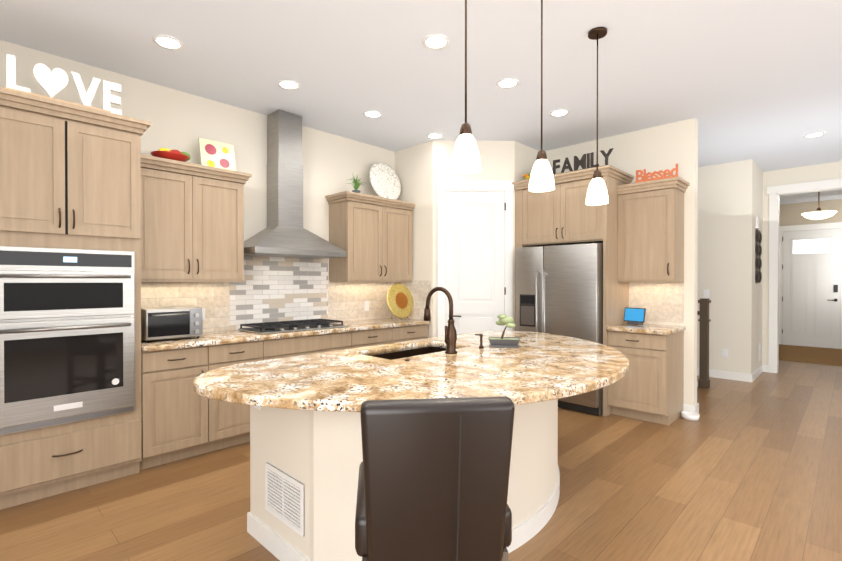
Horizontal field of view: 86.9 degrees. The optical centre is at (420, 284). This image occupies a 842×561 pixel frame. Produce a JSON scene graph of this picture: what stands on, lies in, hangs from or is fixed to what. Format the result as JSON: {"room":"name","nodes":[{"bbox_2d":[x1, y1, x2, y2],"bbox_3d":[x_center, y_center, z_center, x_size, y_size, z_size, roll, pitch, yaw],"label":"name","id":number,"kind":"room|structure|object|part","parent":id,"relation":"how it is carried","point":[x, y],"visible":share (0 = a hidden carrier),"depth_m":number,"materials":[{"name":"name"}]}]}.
{"room":"kitchen","nodes":[
{"label":"kitchen","id":0,"kind":"room"},
{"bbox_2d":[0,40,394,279],"bbox_3d":[-2.902,-0.167,3.202,0.140,3.050,10.120,0,0,44],"label":"wall","id":1,"kind":"structure","parent":0,"point":[180,121],"depth_m":4.22,"materials":[{"name":"beige paint"}]},
{"bbox_2d":[244,109,346,258],"bbox_3d":[-1.280,-0.985,4.395,0.486,1.420,0.980,0,0,44],"label":"range hood","id":2,"kind":"object","parent":1,"relation":"attached to","point":[285,233],"visible":0.98,"depth_m":4.37,"materials":[{"name":"metal"}]},
{"bbox_2d":[395,140,432,337],"bbox_3d":[-0.060,-0.181,5.551,0.665,3.050,0.110,0,0,44],"label":"wall","id":3,"kind":"structure","parent":0,"point":[414,168],"depth_m":5.42,"materials":[{"name":"beige paint"}]},
{"bbox_2d":[395,280,431,319],"bbox_3d":[-0.108,0.191,5.513,0.646,0.474,0.010,0,0,44],"label":"backsplash","id":4,"kind":"structure","parent":3,"relation":"attached to","point":[419,290],"depth_m":5.42,"materials":[{"name":"tile"}]},
{"bbox_2d":[0,360,841,560],"bbox_3d":[3.398,1.382,3.282,9.200,0.050,19.000,0,0,44],"label":"floor","id":5,"kind":"structure","parent":0,"point":[743,471],"depth_m":2.83,"materials":[{"name":"brown wood"}]},
{"bbox_2d":[0,88,430,509],"bbox_3d":[-1.438,0.100,4.091,0.720,2.505,3.874,0,0,44],"label":"kitchen cabinets","id":6,"kind":"object","parent":5,"relation":"on","point":[108,230],"depth_m":3.09,"materials":[{"name":"brown wood"}]},
{"bbox_2d":[2,54,121,114],"bbox_3d":[-2.275,-1.257,2.850,0.100,0.224,0.598,0,0,44],"label":"love sign","id":7,"kind":"object","parent":6,"relation":"on","point":[53,83],"visible":0.85,"depth_m":2.82,"materials":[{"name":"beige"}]},
{"bbox_2d":[150,148,190,161],"bbox_3d":[-2.031,-1.037,3.606,0.280,0.111,0.280,0,0,44],"label":"fruit bowl","id":8,"kind":"object","parent":6,"relation":"on","point":[174,154],"visible":0.77,"depth_m":3.52,"materials":[{"name":"red"}]},
{"bbox_2d":[141,306,202,341],"bbox_3d":[-2.002,0.312,3.650,0.485,0.250,0.553,0,0,44],"label":"toaster oven","id":9,"kind":"object","parent":6,"relation":"on","point":[165,322],"visible":0.83,"depth_m":3.44,"materials":[{"name":"metal"}]},
{"bbox_2d":[198,138,235,170],"bbox_3d":[-1.807,-1.129,3.959,0.084,0.294,0.300,0,0,44],"label":"decorative tile","id":10,"kind":"structure","parent":6,"relation":"on","point":[217,154],"depth_m":3.95,"materials":[{"name":"ceramic"}]},
{"bbox_3d":[-1.229,0.405,4.354,0.510,0.056,0.920,0,0,44],"label":"cooktop","id":11,"kind":"part","parent":6,"relation":"part of","materials":[{"name":"metal"}]},
{"bbox_2d":[345,172,364,192],"bbox_3d":[-0.715,-1.109,4.946,0.178,0.238,0.274,0,0,44],"label":"grass plant","id":12,"kind":"object","parent":6,"relation":"on","point":[356,186],"visible":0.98,"depth_m":4.93,"materials":[{"name":"green plant"}]},
{"bbox_2d":[364,301,368,310],"bbox_3d":[-0.657,0.265,5.388,0.008,0.115,0.072,0,0,44],"label":"electrical outlet","id":13,"kind":"object","parent":6,"relation":"attached to","point":[366,305],"depth_m":5.38,"materials":[{"name":"white plastic"}]},
{"bbox_2d":[369,162,400,199],"bbox_3d":[-0.426,-1.236,5.363,0.118,0.479,0.490,0,0,44],"label":"plate","id":14,"kind":"object","parent":6,"relation":"on","point":[384,180],"visible":0.88,"depth_m":5.34,"materials":[{"name":"white ceramic"}]},
{"bbox_2d":[387,283,413,319],"bbox_3d":[-0.271,0.207,5.347,0.256,0.433,0.424,0,0,44],"label":"plate","id":15,"kind":"object","parent":6,"relation":"on","point":[400,303],"visible":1,"depth_m":5.29,"materials":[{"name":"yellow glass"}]},
{"bbox_2d":[247,347,559,560],"bbox_3d":[0.177,0.916,2.783,1.156,0.888,2.073,0,0,44],"label":"kitchen island","id":16,"kind":"object","parent":5,"relation":"on","point":[304,469],"visible":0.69,"depth_m":2.18,"materials":[{"name":"beige paint"}]},
{"bbox_2d":[193,331,628,411],"bbox_3d":[0.321,0.451,2.641,1.590,0.040,2.833,0,0,44],"label":"island countertop","id":17,"kind":"structure","parent":16,"relation":"on","point":[534,367],"depth_m":2.14,"materials":[{"name":"stone"}]},
{"bbox_2d":[424,287,456,353],"bbox_3d":[0.106,0.223,2.822,0.268,0.413,0.111,0,0,44],"label":"faucet","id":18,"kind":"object","parent":17,"relation":"on","point":[450,336],"visible":1,"depth_m":2.76,"materials":[{"name":"brown metal"}]},
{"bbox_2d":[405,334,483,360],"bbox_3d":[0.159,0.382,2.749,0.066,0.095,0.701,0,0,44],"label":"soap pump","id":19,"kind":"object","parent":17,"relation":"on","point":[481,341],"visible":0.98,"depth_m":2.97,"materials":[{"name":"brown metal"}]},
{"bbox_2d":[489,314,519,347],"bbox_3d":[0.572,0.316,3.061,0.210,0.223,0.146,0,0,9],"label":"bonsai","id":20,"kind":"object","parent":17,"relation":"on","point":[502,341],"visible":1,"depth_m":3.01,"materials":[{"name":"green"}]},
{"bbox_2d":[355,396,514,560],"bbox_3d":[0.026,0.845,1.460,0.470,1.045,0.544,0,0,-6],"label":"bar stool","id":21,"kind":"object","parent":5,"relation":"on","point":[433,480],"visible":1,"depth_m":1.24,"materials":[{"name":"brown leather"}]},
{"bbox_2d":[516,243,602,414],"bbox_3d":[1.671,0.456,5.046,0.940,1.758,0.828,0,0,44],"label":"fridge","id":22,"kind":"object","parent":5,"relation":"on","point":[559,289],"visible":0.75,"depth_m":4.71,"materials":[{"name":"silver metal"}]},
{"bbox_2d":[512,165,689,424],"bbox_3d":[1.921,0.073,4.920,1.683,2.550,0.693,0,0,44],"label":"kitchen cabinet","id":23,"kind":"object","parent":5,"relation":"on","point":[636,230],"depth_m":4.59,"materials":[{"name":"brown wood"}]},
{"bbox_2d":[523,172,530,179],"bbox_3d":[1.325,-1.273,5.155,0.325,0.109,0.170,0,0,44],"label":"floral arrangement","id":24,"kind":"object","parent":23,"relation":"on","point":[527,175],"visible":0.15,"depth_m":5.21,"materials":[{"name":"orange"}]},
{"bbox_2d":[553,148,613,174],"bbox_3d":[1.700,-1.288,4.713,0.667,0.168,0.020,0,0,44],"label":"family sign","id":25,"kind":"object","parent":23,"relation":"on","point":[581,162],"visible":0.77,"depth_m":4.70,"materials":[{"name":"grey metal"}]},
{"bbox_3d":[2.275,0.341,4.729,0.080,0.179,0.230,0,0,-34],"label":"smart display","id":26,"kind":"part","parent":23,"relation":"part of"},
{"bbox_2d":[635,164,677,182],"bbox_3d":[2.358,-1.108,4.465,0.398,0.131,0.020,0,0,44],"label":"blessed sign","id":27,"kind":"object","parent":23,"relation":"on","point":[645,177],"visible":0.96,"depth_m":4.46,"materials":[{"name":"orange metal"}]},
{"bbox_2d":[681,411,699,420],"bbox_3d":[2.709,1.324,4.474,0.164,0.050,0.164,0,0,44],"label":"pet bowl","id":28,"kind":"object","parent":5,"relation":"on","point":[690,415],"visible":1,"depth_m":4.43,"materials":[{"name":"white ceramic"}]},
{"bbox_2d":[698,298,710,388],"bbox_3d":[3.687,0.765,5.786,0.124,1.154,0.124,0,0,44],"label":"newel post","id":29,"kind":"object","parent":5,"relation":"on","point":[704,380],"visible":1,"depth_m":5.75,"materials":[{"name":"brown wood"}]},
{"bbox_2d":[779,344,841,365],"bbox_3d":[7.824,1.321,7.954,2.560,0.015,2.370,0,0,44],"label":"rug","id":30,"kind":"object","parent":5,"relation":"on","point":[819,355],"depth_m":8.30,"materials":[{"name":"fabric"}]},
{"bbox_2d":[0,0,841,204],"bbox_3d":[3.398,-1.743,3.263,9.200,0.100,19.000,0,0,44],"label":"ceiling","id":31,"kind":"structure","parent":0,"point":[759,82],"depth_m":3.40,"materials":[{"name":"white paint"}]},
{"bbox_2d":[152,35,182,49],"bbox_3d":[-1.769,-1.687,3.110,0.189,0.004,0.189,0,0,5],"label":"recessed light","id":32,"kind":"object","parent":31,"relation":"in","point":[166,42],"depth_m":3.11,"materials":[{"name":"white"}]},
{"bbox_2d":[277,80,300,89],"bbox_3d":[-1.121,-1.691,3.778,0.189,0.004,0.189,0,0,38],"label":"recessed light","id":33,"kind":"object","parent":31,"relation":"in","point":[285,84],"depth_m":3.77,"materials":[{"name":"white"}]},
{"bbox_2d":[363,111,381,117],"bbox_3d":[-0.480,-1.695,4.438,0.189,0.004,0.189,0,0,38],"label":"recessed light","id":34,"kind":"object","parent":31,"relation":"in","point":[371,114],"depth_m":4.44,"materials":[{"name":"white"}]},
{"bbox_2d":[427,133,442,138],"bbox_3d":[0.161,-1.698,5.098,0.189,0.004,0.189,0,0,38],"label":"recessed light","id":35,"kind":"object","parent":31,"relation":"in","point":[433,135],"depth_m":5.08,"materials":[{"name":"white"}]},
{"bbox_2d":[422,35,449,49],"bbox_3d":[0.105,-1.687,3.102,0.189,0.004,0.189,0,0,5],"label":"recessed light","id":36,"kind":"object","parent":31,"relation":"in","point":[435,42],"depth_m":3.10,"materials":[{"name":"white"}]},
{"bbox_2d":[451,0,480,173],"bbox_3d":[0.212,-1.110,2.096,0.144,1.148,0.144,0,0,44],"label":"pendant light","id":37,"kind":"object","parent":31,"relation":"hanging from","point":[465,158],"visible":1,"depth_m":2.06,"materials":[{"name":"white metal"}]},
{"bbox_2d":[496,78,518,88],"bbox_3d":[0.732,-1.690,3.748,0.189,0.004,0.189,0,0,38],"label":"recessed light","id":38,"kind":"object","parent":31,"relation":"in","point":[507,83],"depth_m":3.75,"materials":[{"name":"white"}]},
{"bbox_2d":[529,0,554,191],"bbox_3d":[0.686,-1.112,2.527,0.144,1.148,0.144,0,0,44],"label":"pendant light","id":39,"kind":"object","parent":31,"relation":"hanging from","point":[541,178],"visible":1,"depth_m":2.50,"materials":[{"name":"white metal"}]},
{"bbox_2d":[550,109,569,116],"bbox_3d":[1.373,-1.694,4.408,0.189,0.004,0.189,0,0,38],"label":"recessed light","id":40,"kind":"object","parent":31,"relation":"in","point":[562,112],"depth_m":4.41,"materials":[{"name":"white"}]},
{"bbox_2d":[586,27,608,204],"bbox_3d":[1.182,-1.115,2.980,0.144,1.148,0.144,0,0,44],"label":"pendant light","id":41,"kind":"object","parent":31,"relation":"hanging from","point":[597,193],"visible":0.98,"depth_m":2.96,"materials":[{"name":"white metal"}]},
{"bbox_2d":[803,132,824,137],"bbox_3d":[4.482,-1.698,5.069,0.189,0.004,0.189,0,0,38],"label":"recessed light","id":42,"kind":"object","parent":31,"relation":"in","point":[817,134],"depth_m":5.07,"materials":[{"name":"white"}]},
{"bbox_2d":[801,192,836,218],"bbox_3d":[6.647,-1.401,7.429,0.450,0.628,0.450,0,0,44],"label":"pendant light","id":43,"kind":"object","parent":31,"relation":"hanging from","point":[818,214],"visible":0.92,"depth_m":7.34,"materials":[{"name":"white glass"}]},
{"bbox_2d":[433,140,514,337],"bbox_3d":[0.631,-0.180,5.345,0.983,3.050,0.114,0,0,-1],"label":"wall","id":44,"kind":"structure","parent":0,"point":[497,159],"depth_m":5.28,"materials":[{"name":"beige paint"}]},
{"bbox_2d":[436,180,513,336],"bbox_3d":[0.640,0.061,5.273,0.670,2.570,0.670,0,0,44],"label":"door frame","id":45,"kind":"structure","parent":44,"relation":"attached to","point":[442,186],"depth_m":5.26,"materials":[{"name":"white wood"}]},
{"bbox_2d":[445,191,505,333],"bbox_3d":[0.646,0.119,5.274,0.527,2.437,0.509,0,0,44],"label":"pantry door","id":46,"kind":"structure","parent":44,"relation":"in","point":[475,287],"depth_m":5.27,"materials":[{"name":"white wood"}]},
{"bbox_2d":[515,141,537,181],"bbox_3d":[1.301,-0.181,5.570,0.110,3.050,0.625,0,0,44],"label":"wall","id":47,"kind":"structure","parent":0,"point":[525,158],"depth_m":5.43,"materials":[{"name":"beige paint"}]},
{"bbox_2d":[546,118,697,405],"bbox_3d":[1.736,-0.182,5.667,3.080,3.050,0.120,0,0,44],"label":"wall","id":48,"kind":"structure","parent":0,"point":[669,146],"depth_m":4.64,"materials":[{"name":"beige paint"}]},
{"bbox_2d":[683,403,698,412],"bbox_3d":[2.800,1.296,4.737,0.274,0.105,0.012,0,0,44],"label":"baseboard","id":49,"kind":"structure","parent":48,"relation":"attached to","point":[695,408],"depth_m":4.58,"materials":[{"name":"white"}]},
{"bbox_2d":[697,159,753,373],"bbox_3d":[3.723,-0.189,6.944,2.350,3.050,0.120,0,0,44],"label":"wall","id":50,"kind":"structure","parent":0,"point":[725,240],"depth_m":6.27,"materials":[{"name":"beige paint"}]},
{"bbox_2d":[704,290,708,297],"bbox_3d":[4.139,0.139,6.449,0.072,0.115,0.009,0,0,44],"label":"light switch","id":51,"kind":"object","parent":50,"relation":"attached to","point":[706,292],"depth_m":6.44,"materials":[{"name":"white plastic"}]},
{"bbox_2d":[722,349,727,357],"bbox_3d":[4.304,0.980,6.294,0.072,0.115,0.008,0,0,44],"label":"outlet","id":52,"kind":"object","parent":50,"relation":"attached to","point":[724,351],"depth_m":6.29,"materials":[{"name":"white plastic"}]},
{"bbox_2d":[697,368,753,381],"bbox_3d":[3.680,1.284,6.899,2.364,0.105,0.012,0,0,44],"label":"baseboard","id":53,"kind":"structure","parent":50,"relation":"attached to","point":[752,377],"depth_m":6.24,"materials":[{"name":"white wood"}]},
{"bbox_2d":[753,162,762,372],"bbox_3d":[4.871,-0.187,6.526,0.120,3.050,0.880,0,0,44],"label":"wall","id":54,"kind":"structure","parent":0,"point":[757,287],"depth_m":6.42,"materials":[{"name":"beige paint"}]},
{"bbox_2d":[756,217,758,228],"bbox_3d":[4.786,-0.871,6.326,0.028,0.160,0.120,0,0,44],"label":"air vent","id":55,"kind":"object","parent":54,"relation":"in","point":[757,222],"depth_m":6.28,"materials":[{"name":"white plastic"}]},
{"bbox_2d":[755,229,761,282],"bbox_3d":[4.878,-0.397,6.420,0.030,0.768,0.420,0,0,44],"label":"art","id":56,"kind":"object","parent":54,"relation":"attached to","point":[758,252],"visible":1,"depth_m":6.31,"materials":[{"name":"grey metal"}]},
{"bbox_2d":[752,365,764,379],"bbox_3d":[4.888,1.286,6.451,0.018,0.105,0.972,0,0,44],"label":"baseboard","id":57,"kind":"structure","parent":54,"relation":"attached to","point":[761,369],"depth_m":6.52,"materials":[{"name":"white wood"}]},
{"bbox_2d":[759,343,760,360],"bbox_3d":[5.033,1.008,6.606,0.006,0.260,0.150,0,0,44],"label":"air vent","id":58,"kind":"object","parent":54,"relation":"in","point":[759,343],"depth_m":6.58,"materials":[{"name":"white plastic"}]},
{"bbox_2d":[762,161,841,364],"bbox_3d":[7.289,-0.177,4.889,5.870,3.050,0.140,0,0,44],"label":"wall","id":59,"kind":"structure","parent":0,"point":[819,172],"depth_m":6.75,"materials":[{"name":"beige paint"}]},
{"bbox_2d":[767,178,841,372],"bbox_3d":[6.200,-0.063,5.943,2.500,2.810,0.180,0,0,44],"label":"door frame","id":60,"kind":"structure","parent":59,"relation":"attached to","point":[776,230],"depth_m":6.70,"materials":[{"name":"white wood"}]},
{"bbox_2d":[779,199,841,348],"bbox_3d":[9.909,-0.194,7.766,6.120,3.050,0.120,0,0,44],"label":"wall","id":61,"kind":"structure","parent":0,"point":[789,214],"depth_m":9.39,"materials":[{"name":"beige paint"}]},
{"bbox_2d":[782,228,840,348],"bbox_3d":[8.159,0.090,9.318,0.925,2.447,0.092,0,0,44],"label":"front door","id":62,"kind":"structure","parent":61,"relation":"in","point":[811,268],"depth_m":9.31,"materials":[{"name":"white wood"}]}
]}

